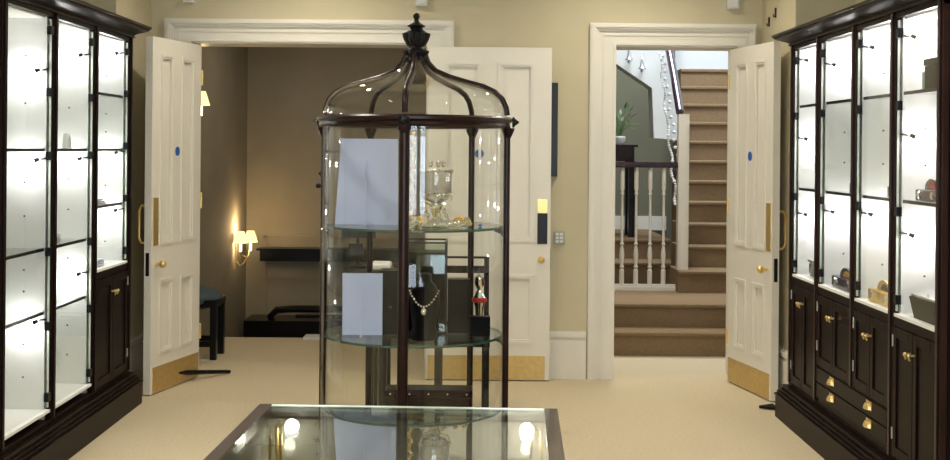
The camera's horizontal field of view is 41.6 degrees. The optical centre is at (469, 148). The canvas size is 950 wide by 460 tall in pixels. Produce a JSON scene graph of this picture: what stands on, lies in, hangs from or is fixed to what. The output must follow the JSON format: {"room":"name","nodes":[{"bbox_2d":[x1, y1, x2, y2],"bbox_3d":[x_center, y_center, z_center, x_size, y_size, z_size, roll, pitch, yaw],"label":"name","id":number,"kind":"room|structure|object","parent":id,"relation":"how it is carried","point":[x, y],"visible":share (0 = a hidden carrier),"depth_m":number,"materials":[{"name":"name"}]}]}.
{"room":"shop","nodes":[
{"label":"shop","id":0,"kind":"room"},
{"bbox_2d":[82,0,150,336],"bbox_3d":[-2.260,-0.020,7.795,0.320,3.000,0.810,1,0,0],"label":"wall","id":1,"kind":"structure","parent":0,"point":[139,11],"depth_m":7.90,"materials":[{"name":"paint"}]},
{"bbox_2d":[129,331,142,379],"bbox_3d":[-2.097,1.327,7.795,0.030,0.310,0.810,1,0,0],"label":"baseboard","id":2,"kind":"structure","parent":1,"relation":"attached to","point":[136,341],"depth_m":7.84,"materials":[{"name":"white paint"}]},
{"bbox_2d":[199,46,247,336],"bbox_3d":[-2.349,1.030,10.570,0.220,5.300,4.260,1,0,0],"label":"wall","id":3,"kind":"structure","parent":0,"point":[223,168],"depth_m":11.38,"materials":[{"name":"paint"}]},
{"bbox_2d":[201,91,209,115],"bbox_3d":[-2.137,-0.269,9.653,0.169,0.360,0.273,0,0,34],"label":"wall sconce","id":4,"kind":"object","parent":3,"relation":"attached to","point":[204,99],"visible":0.21,"depth_m":9.67,"materials":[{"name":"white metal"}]},
{"bbox_2d":[233,231,257,268],"bbox_3d":[-2.148,0.961,11.903,0.169,0.360,0.273,0,0,34],"label":"wall sconce","id":5,"kind":"object","parent":3,"relation":"attached to","point":[241,238],"visible":1,"depth_m":11.88,"materials":[{"name":"gold metal"}]},
{"bbox_2d":[246,47,426,317],"bbox_3d":[-0.834,1.043,12.600,3.250,5.300,0.200,1,0,0],"label":"wall","id":6,"kind":"structure","parent":0,"point":[289,88],"depth_m":12.50,"materials":[{"name":"paint"}]},
{"bbox_2d":[256,247,424,261],"bbox_3d":[-0.889,1.050,12.385,2.420,0.125,0.230,1,0,0],"label":"wall ledge","id":7,"kind":"object","parent":6,"relation":"attached to","point":[334,254],"visible":0.61,"depth_m":12.30,"materials":[{"name":"black wood"}]},
{"bbox_2d":[263,235,424,314],"bbox_3d":[-0.838,1.483,12.490,2.450,1.220,0.020,1,0,0],"label":"trim","id":8,"kind":"structure","parent":6,"relation":"attached to","point":[265,236],"depth_m":12.48,"materials":[{"name":"paint"}]},
{"bbox_2d":[69,337,824,459],"bbox_3d":[0.286,1.563,3.830,5.800,0.120,12.060,1,0,0],"label":"floor","id":9,"kind":"structure","parent":0,"point":[653,407],"depth_m":7.37,"materials":[{"name":"beige carpet"}]},
{"bbox_2d":[0,0,151,459],"bbox_3d":[-2.134,0.383,6.260,0.518,2.197,2.138,1,0,0],"label":"display cabinet","id":10,"kind":"object","parent":9,"relation":"on","point":[66,66],"visible":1,"depth_m":6.29,"materials":[{"name":"brown wood"}]},
{"bbox_2d":[5,312,43,329],"bbox_3d":[-2.194,0.773,5.588,0.366,0.014,0.616,0,0,0],"label":"shelf","id":11,"kind":"object","parent":10,"relation":"attached to","point":[22,317],"depth_m":5.90,"materials":[{"name":"clear glass"}]},
{"bbox_2d":[6,248,43,259],"bbox_3d":[-2.191,0.473,5.588,0.366,0.014,0.616,0,0,0],"label":"shelf","id":12,"kind":"object","parent":10,"relation":"attached to","point":[11,253],"depth_m":5.90,"materials":[{"name":"clear glass"}]},
{"bbox_2d":[7,148,44,151],"bbox_3d":[-2.187,0.003,5.588,0.366,0.014,0.616,0,0,0],"label":"shelf","id":13,"kind":"object","parent":10,"relation":"attached to","point":[8,149],"depth_m":5.64,"materials":[{"name":"clear glass"}]},
{"bbox_2d":[4,409,49,439],"bbox_3d":[-2.184,1.241,5.605,0.404,0.030,0.590,0,0,0],"label":"shelf","id":14,"kind":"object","parent":10,"relation":"on","point":[16,420],"depth_m":5.70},
{"bbox_2d":[29,319,46,325],"bbox_3d":[-2.030,0.814,5.872,0.068,0.031,0.063,0,0,0],"label":"spotlight","id":15,"kind":"object","parent":10,"relation":"attached to","point":[33,322],"depth_m":5.90,"materials":[{"name":"black metal"}]},
{"bbox_2d":[30,158,45,163],"bbox_3d":[-2.023,0.054,5.872,0.068,0.031,0.063,0,0,0],"label":"spotlight","id":16,"kind":"object","parent":10,"relation":"attached to","point":[32,160],"depth_m":5.90,"materials":[{"name":"black metal"}]},
{"bbox_2d":[31,68,48,73],"bbox_3d":[-2.019,-0.366,5.872,0.068,0.031,0.063,0,0,0],"label":"spotlight","id":17,"kind":"object","parent":10,"relation":"attached to","point":[33,70],"depth_m":5.90,"materials":[{"name":"black metal"}]},
{"bbox_2d":[62,133,71,147],"bbox_3d":[-2.045,-0.042,6.340,0.030,0.077,0.077,1,0,0],"label":"figurine","id":18,"kind":"object","parent":10,"relation":"on","point":[66,141],"visible":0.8,"depth_m":6.32,"materials":[{"name":"white ceramic"}]},
{"bbox_2d":[56,296,85,309],"bbox_3d":[-2.194,0.773,6.236,0.366,0.014,0.611,0,0,0],"label":"shelf","id":19,"kind":"object","parent":10,"relation":"attached to","point":[64,300],"depth_m":6.54,"materials":[{"name":"clear glass"}]},
{"bbox_2d":[57,238,85,247],"bbox_3d":[-2.191,0.473,6.236,0.366,0.014,0.611,0,0,0],"label":"shelf","id":20,"kind":"object","parent":10,"relation":"attached to","point":[63,241],"depth_m":6.44,"materials":[{"name":"clear glass"}]},
{"bbox_2d":[58,148,86,150],"bbox_3d":[-2.187,0.003,6.236,0.366,0.014,0.611,0,0,0],"label":"shelf","id":21,"kind":"object","parent":10,"relation":"attached to","point":[59,149],"depth_m":6.30,"materials":[{"name":"clear glass"}]},
{"bbox_2d":[55,383,91,407],"bbox_3d":[-2.184,1.241,6.253,0.404,0.030,0.585,0,0,0],"label":"shelf","id":22,"kind":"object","parent":10,"relation":"on","point":[64,391],"depth_m":6.35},
{"bbox_2d":[73,271,88,277],"bbox_3d":[-2.028,0.654,6.517,0.068,0.031,0.063,0,0,0],"label":"spotlight","id":23,"kind":"object","parent":10,"relation":"attached to","point":[76,274],"depth_m":6.54,"materials":[{"name":"black metal"}]},
{"bbox_2d":[98,202,121,208],"bbox_3d":[-2.190,0.313,6.891,0.366,0.014,0.631,0,0,0],"label":"shelf","id":24,"kind":"object","parent":10,"relation":"attached to","point":[109,205],"depth_m":7.19,"materials":[{"name":"clear glass"}]},
{"bbox_2d":[98,92,122,97],"bbox_3d":[-2.184,-0.302,6.891,0.366,0.014,0.631,0,0,0],"label":"shelf","id":25,"kind":"object","parent":10,"relation":"attached to","point":[101,94],"depth_m":7.14,"materials":[{"name":"clear glass"}]},
{"bbox_2d":[97,260,126,272],"bbox_3d":[-2.179,0.656,6.907,0.404,0.030,0.605,0,0,0],"label":"countertop","id":26,"kind":"structure","parent":10,"relation":"on","point":[109,264],"depth_m":6.99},
{"bbox_2d":[179,370,230,374],"bbox_3d":[-1.742,1.439,8.050,0.057,0.091,0.552,0,0,30],"label":"wedge","id":27,"kind":"object","parent":9,"relation":"on","point":[186,372],"visible":1,"depth_m":8.07,"materials":[{"name":"black rubber"}]},
{"bbox_2d":[199,285,225,359],"bbox_3d":[-1.966,1.230,8.940,0.380,0.505,0.380,1,0,0],"label":"upholstered stool","id":28,"kind":"object","parent":9,"relation":"on","point":[209,297],"visible":0.5,"depth_m":8.82,"materials":[{"name":"black fabric"}]},
{"bbox_2d":[199,285,221,309],"bbox_3d":[-1.964,1.063,8.940,0.380,0.171,0.380,0,0,0],"label":"seat cushion","id":29,"kind":"object","parent":28,"relation":"on","point":[209,297],"depth_m":8.82,"materials":[{"name":"blue fabric"}]},
{"bbox_2d":[303,334,327,339],"bbox_3d":[-1.168,1.481,9.840,0.270,0.018,0.180,1,0,0],"label":"floor mat","id":30,"kind":"object","parent":9,"relation":"on","point":[307,336],"visible":0.36,"depth_m":9.76,"materials":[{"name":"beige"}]},
{"bbox_2d":[345,264,393,405],"bbox_3d":[-0.560,1.078,6.975,0.235,0.835,0.450,1,0,0],"label":"pedestal table","id":31,"kind":"object","parent":9,"relation":"on","point":[381,370],"visible":0.36,"depth_m":6.78,"materials":[{"name":"black wood"}]},
{"bbox_2d":[341,230,375,267],"bbox_3d":[-0.619,0.547,6.950,0.190,0.224,0.100,1,0,0],"label":"stand","id":32,"kind":"object","parent":31,"relation":"on","point":[355,249],"visible":0.84,"depth_m":6.93,"materials":[{"name":"black metal"}]},
{"bbox_2d":[373,261,391,270],"bbox_3d":[-0.490,0.643,6.890,0.105,0.034,0.220,1,0,0],"label":"folded cloth","id":33,"kind":"object","parent":31,"relation":"on","point":[377,265],"visible":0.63,"depth_m":6.79,"materials":[{"name":"white fabric"}]},
{"bbox_2d":[203,404,564,459],"bbox_3d":[-0.208,1.116,2.893,0.855,0.764,1.375,0,0,2],"label":"table","id":34,"kind":"object","parent":9,"relation":"on","point":[270,431],"visible":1,"depth_m":3.23,"materials":[{"name":"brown glass"}]},
{"bbox_2d":[313,13,518,407],"bbox_3d":[-0.247,0.453,5.497,0.886,2.089,0.882,1,0,0],"label":"display cabinet","id":35,"kind":"object","parent":9,"relation":"on","point":[416,38],"visible":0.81,"depth_m":5.44,"materials":[{"name":"brown wood"}]},
{"bbox_2d":[342,273,382,337],"bbox_3d":[-0.464,0.669,5.361,0.173,0.268,0.091,1,0,0],"label":"display card","id":36,"kind":"object","parent":35,"relation":"on","point":[362,293],"visible":1,"depth_m":5.39,"materials":[{"name":"paper"}]},
{"bbox_2d":[335,139,397,225],"bbox_3d":[-0.451,0.143,5.420,0.276,0.375,0.091,1,0,0],"label":"display card","id":37,"kind":"object","parent":35,"relation":"on","point":[367,191],"visible":1,"depth_m":5.44,"materials":[{"name":"paper"}]},
{"bbox_2d":[379,268,397,333],"bbox_3d":[-0.352,0.667,5.489,0.087,0.275,0.143,1,0,0],"label":"bag","id":38,"kind":"object","parent":35,"relation":"on","point":[390,275],"visible":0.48,"depth_m":5.42,"materials":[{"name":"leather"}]},
{"bbox_2d":[325,325,500,339],"bbox_3d":[-0.250,0.811,5.500,0.774,0.010,0.774,0,0,0],"label":"glass shelf","id":39,"kind":"object","parent":35,"relation":"attached to","point":[335,333],"depth_m":5.38,"materials":[{"name":"clear glass"}]},
{"bbox_2d":[409,132,418,225],"bbox_3d":[-0.251,0.129,5.440,0.060,0.407,0.060,1,0,0],"label":"column","id":40,"kind":"structure","parent":35,"relation":"on","point":[413,207],"depth_m":5.44,"materials":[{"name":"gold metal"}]},
{"bbox_2d":[326,220,501,230],"bbox_3d":[-0.245,0.338,5.500,0.774,0.010,0.774,0,0,0],"label":"glass shelf","id":41,"kind":"object","parent":35,"relation":"attached to","point":[485,226],"depth_m":5.30,"materials":[{"name":"clear glass"}]},
{"bbox_2d":[409,273,439,340],"bbox_3d":[-0.193,0.666,5.296,0.133,0.280,0.133,0,0,33],"label":"bust","id":42,"kind":"object","parent":35,"relation":"on","point":[424,294],"visible":1,"depth_m":5.25,"materials":[{"name":"black leather"}]},
{"bbox_2d":[409,290,439,315],"bbox_3d":[-0.194,0.646,5.252,0.131,0.104,0.063,0,0,0],"label":"necklace","id":43,"kind":"object","parent":42,"relation":"attached to","point":[422,302],"depth_m":5.25,"materials":[{"name":"beige metal"}]},
{"bbox_2d":[408,238,447,333],"bbox_3d":[-0.196,0.606,5.570,0.187,0.400,0.228,1,0,0],"label":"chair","id":44,"kind":"object","parent":35,"relation":"on","point":[434,262],"visible":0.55,"depth_m":5.50,"materials":[{"name":"metal"}]},
{"bbox_2d":[384,384,472,406],"bbox_3d":[-0.177,1.171,5.347,0.373,0.302,0.136,1,0,0],"label":"box","id":45,"kind":"object","parent":35,"relation":"on","point":[418,395],"visible":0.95,"depth_m":5.29,"materials":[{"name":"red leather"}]},
{"bbox_2d":[419,160,453,224],"bbox_3d":[-0.147,0.190,5.420,0.154,0.286,0.154,0,0,-8],"label":"centrepiece","id":46,"kind":"object","parent":35,"relation":"on","point":[435,206],"visible":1,"depth_m":5.40,"materials":[{"name":"clear glass"}]},
{"bbox_2d":[420,172,451,202],"bbox_3d":[-0.147,0.166,5.420,0.140,0.135,0.140,0,0,0],"label":"bowl","id":47,"kind":"object","parent":46,"relation":"on","point":[423,195],"depth_m":5.40,"materials":[{"name":"clear glass"}]},
{"bbox_2d":[409,216,469,227],"bbox_3d":[-0.134,0.309,5.285,0.266,0.046,0.062,1,0,0],"label":"necklace","id":48,"kind":"object","parent":35,"relation":"on","point":[455,223],"visible":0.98,"depth_m":5.27,"materials":[{"name":"gold metal"}]},
{"bbox_2d":[447,278,469,332],"bbox_3d":[-0.051,0.690,5.520,0.096,0.235,0.080,1,0,0],"label":"stand","id":49,"kind":"object","parent":35,"relation":"on","point":[458,288],"visible":0.98,"depth_m":5.48,"materials":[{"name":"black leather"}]},
{"bbox_2d":[469,315,489,336],"bbox_3d":[0.042,0.765,5.410,0.091,0.085,0.060,1,0,0],"label":"stand","id":50,"kind":"object","parent":35,"relation":"on","point":[479,325],"visible":1,"depth_m":5.38,"materials":[{"name":"black plastic"}]},
{"bbox_2d":[472,274,486,314],"bbox_3d":[0.042,0.683,5.580,0.068,0.250,0.068,1,0,0],"label":"figurine","id":51,"kind":"object","parent":50,"relation":"on","point":[479,299],"visible":0.79,"depth_m":5.56,"materials":[{"name":"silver metal"}]},
{"bbox_2d":[434,256,489,406],"bbox_3d":[-0.044,1.044,7.040,0.303,0.912,0.460,1,0,0],"label":"chair","id":52,"kind":"object","parent":9,"relation":"on","point":[438,353],"visible":0.45,"depth_m":6.82,"materials":[{"name":"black wood"}]},
{"bbox_2d":[614,327,725,356],"bbox_3d":[1.823,1.427,9.350,2.430,0.177,0.500,1,0,0],"label":"stair step","id":53,"kind":"structure","parent":9,"relation":"on","point":[628,341],"depth_m":9.12,"materials":[{"name":"brown carpet"}]},
{"bbox_2d":[614,290,725,327],"bbox_3d":[1.823,1.339,10.050,2.430,0.354,1.400,1,0,0],"label":"stair step","id":54,"kind":"structure","parent":53,"relation":"on","point":[631,308],"depth_m":9.38,"materials":[{"name":"brown carpet"}]},
{"bbox_2d":[614,51,688,290],"bbox_3d":[1.203,0.089,10.551,1.167,2.136,0.742,1,0,0],"label":"balustrade","id":55,"kind":"object","parent":54,"relation":"on","point":[682,164],"visible":0.8,"depth_m":10.23,"materials":[{"name":"white paint"}]},
{"bbox_2d":[658,53,676,205],"bbox_3d":[1.749,-0.172,10.849,0.236,1.326,0.069,1,0,0],"label":"bead garland","id":56,"kind":"object","parent":55,"relation":"hanging from","point":[662,56],"visible":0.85,"depth_m":10.83,"materials":[{"name":"paint"}]},
{"bbox_2d":[669,266,725,292],"bbox_3d":[2.360,1.167,10.305,1.360,0.354,0.450,1,0,0],"label":"stair step","id":57,"kind":"structure","parent":54,"relation":"on","point":[694,279],"depth_m":10.10,"materials":[{"name":"brown carpet"}]},
{"bbox_2d":[671,242,725,266],"bbox_3d":[2.393,0.990,10.625,1.296,0.354,0.450,1,0,0],"label":"stair step","id":58,"kind":"structure","parent":57,"relation":"on","point":[699,255],"depth_m":10.43,"materials":[{"name":"brown carpet"}]},
{"bbox_2d":[614,258,670,282],"bbox_3d":[1.201,1.071,11.125,1.180,0.180,0.550,1,0,0],"label":"stair step","id":59,"kind":"structure","parent":58,"relation":"on","point":[642,264],"depth_m":10.88,"materials":[{"name":"brown carpet"}]},
{"bbox_2d":[615,229,669,258],"bbox_3d":[1.202,0.892,11.890,1.180,0.180,1.420,1,0,0],"label":"stair step","id":60,"kind":"structure","parent":59,"relation":"on","point":[642,234],"depth_m":11.21,"materials":[{"name":"brown carpet"}]},
{"bbox_2d":[616,145,637,236],"bbox_3d":[1.237,0.381,11.550,0.580,0.844,0.340,1,0,0],"label":"console table","id":61,"kind":"object","parent":60,"relation":"on","point":[625,153],"visible":0.44,"depth_m":11.40,"materials":[{"name":"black wood"}]},
{"bbox_2d":[616,102,641,144],"bbox_3d":[1.363,-0.258,11.538,0.454,0.435,0.239,1,0,0],"label":"potted plant","id":62,"kind":"object","parent":61,"relation":"on","point":[620,140],"visible":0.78,"depth_m":11.53,"materials":[{"name":"green plant"}]},
{"bbox_2d":[671,220,726,243],"bbox_3d":[2.412,0.813,10.825,1.263,0.354,0.450,1,0,0],"label":"stair step","id":63,"kind":"structure","parent":58,"relation":"on","point":[698,232],"depth_m":10.62,"materials":[{"name":"brown carpet"}]},
{"bbox_2d":[672,199,726,221],"bbox_3d":[2.430,0.636,11.025,1.229,0.354,0.450,1,0,0],"label":"stair step","id":64,"kind":"structure","parent":63,"relation":"on","point":[699,211],"depth_m":10.82,"materials":[{"name":"brown carpet"}]},
{"bbox_2d":[672,179,726,200],"bbox_3d":[2.448,0.459,11.225,1.196,0.354,0.450,1,0,0],"label":"stair step","id":65,"kind":"structure","parent":64,"relation":"on","point":[699,190],"depth_m":11.02,"materials":[{"name":"brown carpet"}]},
{"bbox_2d":[772,0,949,459],"bbox_3d":[1.967,0.437,5.923,0.518,2.160,2.393,1,0,0],"label":"display cabinet","id":66,"kind":"object","parent":9,"relation":"on","point":[868,380],"visible":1,"depth_m":5.87,"materials":[{"name":"brown wood"}]},
{"bbox_2d":[796,212,809,217],"bbox_3d":[1.859,0.368,6.972,0.068,0.031,0.063,0,0,0],"label":"spotlight","id":67,"kind":"object","parent":66,"relation":"attached to","point":[798,214],"depth_m":7.00,"materials":[{"name":"black metal"}]},
{"bbox_2d":[792,274,813,283],"bbox_3d":[2.007,0.716,6.770,0.404,0.030,0.460,0,0,0],"label":"countertop","id":68,"kind":"structure","parent":66,"relation":"on","point":[805,277],"depth_m":6.81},
{"bbox_2d":[807,259,813,276],"bbox_3d":[1.909,0.653,6.750,0.110,0.092,0.240,1,0,0],"label":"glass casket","id":69,"kind":"object","parent":68,"relation":"on","point":[811,264],"visible":0.3,"depth_m":6.82,"materials":[{"name":"glass"}]},
{"bbox_2d":[823,209,837,215],"bbox_3d":[1.860,0.328,6.452,0.068,0.031,0.063,0,0,0],"label":"spotlight","id":70,"kind":"object","parent":66,"relation":"attached to","point":[826,212],"depth_m":6.48,"materials":[{"name":"black metal"}]},
{"bbox_2d":[824,62,838,67],"bbox_3d":[1.867,-0.432,6.452,0.068,0.031,0.063,0,0,0],"label":"spotlight","id":71,"kind":"object","parent":66,"relation":"attached to","point":[826,64],"depth_m":6.48,"materials":[{"name":"black metal"}]},
{"bbox_2d":[818,284,848,297],"bbox_3d":[2.007,0.716,6.205,0.404,0.030,0.550,0,0,0],"label":"countertop","id":72,"kind":"structure","parent":66,"relation":"on","point":[829,287],"depth_m":6.22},
{"bbox_2d":[832,268,849,291],"bbox_3d":[1.873,0.644,6.205,0.073,0.109,0.350,1,0,0],"label":"case","id":73,"kind":"object","parent":72,"relation":"on","point":[841,281],"visible":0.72,"depth_m":6.21,"materials":[{"name":"leather"}]},
{"bbox_2d":[826,191,849,195],"bbox_3d":[2.025,0.225,6.188,0.366,0.014,0.576,0,0,0],"label":"shelf","id":74,"kind":"object","parent":66,"relation":"attached to","point":[828,193],"depth_m":6.35,"materials":[{"name":"clear glass"}]},
{"bbox_2d":[826,99,850,104],"bbox_3d":[2.029,-0.235,6.188,0.366,0.014,0.576,0,0,0],"label":"shelf","id":75,"kind":"object","parent":66,"relation":"attached to","point":[828,101],"depth_m":6.38,"materials":[{"name":"clear glass"}]},
{"bbox_2d":[859,211,876,217],"bbox_3d":[1.860,0.308,5.842,0.068,0.031,0.063,0,0,0],"label":"spotlight","id":76,"kind":"object","parent":66,"relation":"attached to","point":[862,214],"depth_m":5.87,"materials":[{"name":"black metal"}]},
{"bbox_2d":[863,45,877,50],"bbox_3d":[1.867,-0.472,5.842,0.068,0.031,0.063,0,0,0],"label":"spotlight","id":77,"kind":"object","parent":66,"relation":"attached to","point":[865,47],"depth_m":5.87,"materials":[{"name":"black metal"}]},
{"bbox_2d":[854,298,887,313],"bbox_3d":[2.007,0.716,5.628,0.404,0.030,0.485,0,0,0],"label":"countertop","id":78,"kind":"structure","parent":66,"relation":"on","point":[865,301],"depth_m":5.65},
{"bbox_2d":[868,280,887,306],"bbox_3d":[1.868,0.644,5.620,0.073,0.109,0.320,1,0,0],"label":"case","id":79,"kind":"object","parent":78,"relation":"on","point":[879,295],"visible":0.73,"depth_m":5.62,"materials":[{"name":"gold metal"}]},
{"bbox_2d":[863,195,888,200],"bbox_3d":[2.025,0.225,5.611,0.366,0.014,0.511,0,0,0],"label":"shelf","id":80,"kind":"object","parent":66,"relation":"attached to","point":[865,197],"depth_m":5.75,"materials":[{"name":"clear glass"}]},
{"bbox_2d":[863,94,889,99],"bbox_3d":[2.029,-0.235,5.611,0.366,0.014,0.511,0,0,0],"label":"shelf","id":81,"kind":"object","parent":66,"relation":"attached to","point":[865,96],"depth_m":5.76,"materials":[{"name":"clear glass"}]},
{"bbox_2d":[899,232,918,239],"bbox_3d":[1.859,0.368,5.297,0.068,0.031,0.063,0,0,0],"label":"spotlight","id":82,"kind":"object","parent":66,"relation":"attached to","point":[902,235],"depth_m":5.32,"materials":[{"name":"black metal"}]},
{"bbox_2d":[900,133,919,139],"bbox_3d":[1.863,-0.052,5.297,0.068,0.031,0.063,0,0,0],"label":"spotlight","id":83,"kind":"object","parent":66,"relation":"attached to","point":[903,136],"depth_m":5.32,"materials":[{"name":"black metal"}]},
{"bbox_2d":[903,34,919,40],"bbox_3d":[1.867,-0.472,5.297,0.068,0.031,0.063,0,0,0],"label":"spotlight","id":84,"kind":"object","parent":66,"relation":"attached to","point":[906,37],"depth_m":5.32,"materials":[{"name":"black metal"}]},
{"bbox_2d":[894,313,934,331],"bbox_3d":[2.007,0.716,5.085,0.404,0.030,0.480,0,0,0],"label":"countertop","id":85,"kind":"structure","parent":66,"relation":"on","point":[908,317],"depth_m":5.11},
{"bbox_2d":[909,289,934,324],"bbox_3d":[1.966,0.628,5.050,0.258,0.142,0.380,1,0,0],"label":"tray","id":86,"kind":"object","parent":85,"relation":"on","point":[922,302],"visible":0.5,"depth_m":5.09,"materials":[{"name":"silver metal"}]},
{"bbox_2d":[903,200,935,206],"bbox_3d":[2.025,0.225,5.068,0.366,0.014,0.506,0,0,0],"label":"shelf","id":87,"kind":"object","parent":66,"relation":"attached to","point":[906,203],"depth_m":5.22,"materials":[{"name":"clear glass"}]},
{"bbox_2d":[904,87,936,94],"bbox_3d":[2.029,-0.235,5.068,0.366,0.014,0.506,0,0,0],"label":"shelf","id":88,"kind":"object","parent":66,"relation":"attached to","point":[907,90],"depth_m":5.23,"materials":[{"name":"clear glass"}]},
{"bbox_2d":[915,179,935,202],"bbox_3d":[1.887,0.169,5.090,0.073,0.095,0.260,1,0,0],"label":"case","id":89,"kind":"object","parent":66,"relation":"on","point":[928,194],"visible":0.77,"depth_m":5.08,"materials":[{"name":"leather"}]},
{"bbox_2d":[923,57,936,88],"bbox_3d":[1.954,-0.305,5.030,0.186,0.125,0.208,1,0,0],"label":"case","id":90,"kind":"object","parent":66,"relation":"on","point":[930,64],"visible":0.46,"depth_m":5.05,"materials":[{"name":"leather"}]},
{"bbox_2d":[151,0,761,378],"bbox_3d":[0.000,0.000,8.320,5.200,3.000,0.240,1,0,0],"label":"wall","id":91,"kind":"structure","parent":0,"point":[563,26],"depth_m":8.20,"materials":[{"name":"paint"}]},
{"bbox_2d":[138,36,203,394],"bbox_3d":[-1.855,0.400,7.829,0.182,2.152,0.687,0,0,13],"label":"door","id":92,"kind":"structure","parent":91,"relation":"in","point":[174,74],"depth_m":7.74,"materials":[{"name":"white paint"}]},
{"bbox_2d":[164,18,453,377],"bbox_3d":[-1.060,0.322,8.305,1.895,2.338,0.310,1,0,0],"label":"trim","id":93,"kind":"structure","parent":91,"relation":"attached to","point":[206,32],"depth_m":8.18,"materials":[{"name":"white paint"}]},
{"bbox_2d":[424,47,551,379],"bbox_3d":[0.116,0.417,8.082,0.817,2.152,0.121,1,0,1],"label":"door","id":94,"kind":"structure","parent":91,"relation":"in","point":[522,76],"depth_m":8.09,"materials":[{"name":"white paint"}]},
{"bbox_2d":[551,83,557,176],"bbox_3d":[0.467,-0.127,8.180,0.212,0.613,0.040,1,0,0],"label":"picture frame","id":95,"kind":"object","parent":91,"relation":"attached to","point":[554,112],"visible":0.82,"depth_m":8.16,"materials":[{"name":"black wood"}]},
{"bbox_2d":[554,231,564,243],"bbox_3d":[0.585,0.580,8.187,0.070,0.080,0.026,1,0,0],"label":"keypad","id":96,"kind":"object","parent":91,"relation":"attached to","point":[559,236],"visible":1,"depth_m":8.18,"materials":[{"name":"grey plastic"}]},
{"bbox_2d":[549,331,585,378],"bbox_3d":[0.321,1.348,8.185,0.875,0.310,0.030,1,0,0],"label":"baseboard","id":97,"kind":"structure","parent":91,"relation":"attached to","point":[567,349],"depth_m":8.18,"materials":[{"name":"white paint"}]},
{"bbox_2d":[587,23,756,379],"bbox_3d":[1.319,0.345,8.305,1.086,2.332,0.310,1,0,0],"label":"trim","id":98,"kind":"structure","parent":91,"relation":"attached to","point":[605,38],"depth_m":8.18,"materials":[{"name":"white paint"}]},
{"bbox_2d":[726,0,738,9],"bbox_3d":[1.719,-0.970,8.172,0.076,0.110,0.056,1,0,0],"label":"wall fitting","id":99,"kind":"object","parent":91,"relation":"attached to","point":[730,4],"visible":1,"depth_m":8.14,"materials":[{"name":"white plastic"}]},
{"bbox_2d":[614,51,674,283],"bbox_3d":[1.341,-0.088,12.675,1.440,3.400,0.150,1,0,0],"label":"wall","id":100,"kind":"structure","parent":0,"point":[628,90],"depth_m":12.60,"materials":[{"name":"paint"}]},
{"bbox_2d":[615,216,665,229],"bbox_3d":[1.294,0.741,12.585,1.360,0.140,0.030,1,0,0],"label":"baseboard","id":101,"kind":"structure","parent":100,"relation":"attached to","point":[642,221],"depth_m":12.57,"materials":[{"name":"white paint"}]},
{"bbox_2d":[616,50,676,139],"bbox_3d":[1.491,-0.565,11.125,0.702,0.967,0.250,1,0,0],"label":"wall","id":102,"kind":"structure","parent":0,"point":[649,78],"depth_m":11.00,"materials":[{"name":"paint"}]},
{"bbox_2d":[672,160,726,179],"bbox_3d":[2.466,0.282,11.425,1.162,0.354,0.450,1,0,0],"label":"stair step","id":103,"kind":"structure","parent":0,"point":[698,169],"depth_m":11.22,"materials":[{"name":"brown carpet"}]},
{"bbox_2d":[673,141,726,159],"bbox_3d":[2.485,0.106,11.625,1.129,0.354,0.450,1,0,0],"label":"stair step","id":104,"kind":"structure","parent":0,"point":[698,150],"depth_m":11.42,"materials":[{"name":"brown carpet"}]},
{"bbox_2d":[675,122,726,140],"bbox_3d":[2.503,-0.071,11.825,1.095,0.354,0.450,1,0,0],"label":"stair step","id":105,"kind":"structure","parent":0,"point":[698,131],"depth_m":11.62,"materials":[{"name":"brown carpet"}]},
{"bbox_2d":[683,104,727,121],"bbox_3d":[2.522,-0.248,12.025,1.062,0.354,0.450,1,0,0],"label":"stair step","id":106,"kind":"structure","parent":105,"relation":"on","point":[697,112],"depth_m":11.82,"materials":[{"name":"brown carpet"}]},
{"bbox_2d":[680,86,727,103],"bbox_3d":[2.540,-0.425,12.225,1.028,0.354,0.450,1,0,0],"label":"stair step","id":107,"kind":"structure","parent":106,"relation":"on","point":[690,94],"depth_m":12.03,"materials":[{"name":"brown carpet"}]},
{"bbox_2d":[677,69,727,85],"bbox_3d":[2.558,-0.602,12.700,0.994,0.354,1.000,1,0,0],"label":"stair step","id":108,"kind":"structure","parent":107,"relation":"on","point":[687,77],"depth_m":12.22,"materials":[{"name":"brown carpet"}]},
{"bbox_2d":[675,51,727,69],"bbox_3d":[2.604,-1.627,13.100,1.220,2.700,0.200,1,0,0],"label":"wall","id":109,"kind":"structure","parent":0,"point":[683,59],"depth_m":13.00,"materials":[{"name":"paint"}]},
{"bbox_2d":[762,0,854,350],"bbox_3d":[2.085,0.018,7.780,0.350,3.000,0.840,1,0,0],"label":"wall","id":110,"kind":"structure","parent":0,"point":[790,14],"depth_m":7.57,"materials":[{"name":"paint"}]},
{"bbox_2d":[725,41,785,400],"bbox_3d":[1.767,0.431,7.815,0.182,2.152,0.697,0,0,-10],"label":"door","id":111,"kind":"structure","parent":110,"relation":"in","point":[754,78],"depth_m":7.73,"materials":[{"name":"white paint"}]},
{"bbox_2d":[778,345,787,389],"bbox_3d":[1.883,1.361,7.780,0.030,0.310,0.840,1,0,0],"label":"baseboard","id":112,"kind":"structure","parent":110,"relation":"attached to","point":[782,353],"depth_m":7.50,"materials":[{"name":"white paint"}]},
{"bbox_3d":[-0.898,2.637,10.956,2.710,1.910,2.191,0,0,0],"label":"floor","id":113,"kind":"structure","parent":0,"visible":0},
{"bbox_2d":[243,305,341,337],"bbox_3d":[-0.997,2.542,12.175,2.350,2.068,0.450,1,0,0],"label":"bench","id":114,"kind":"object","parent":113,"relation":"on","point":[272,324],"visible":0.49,"depth_m":11.95,"materials":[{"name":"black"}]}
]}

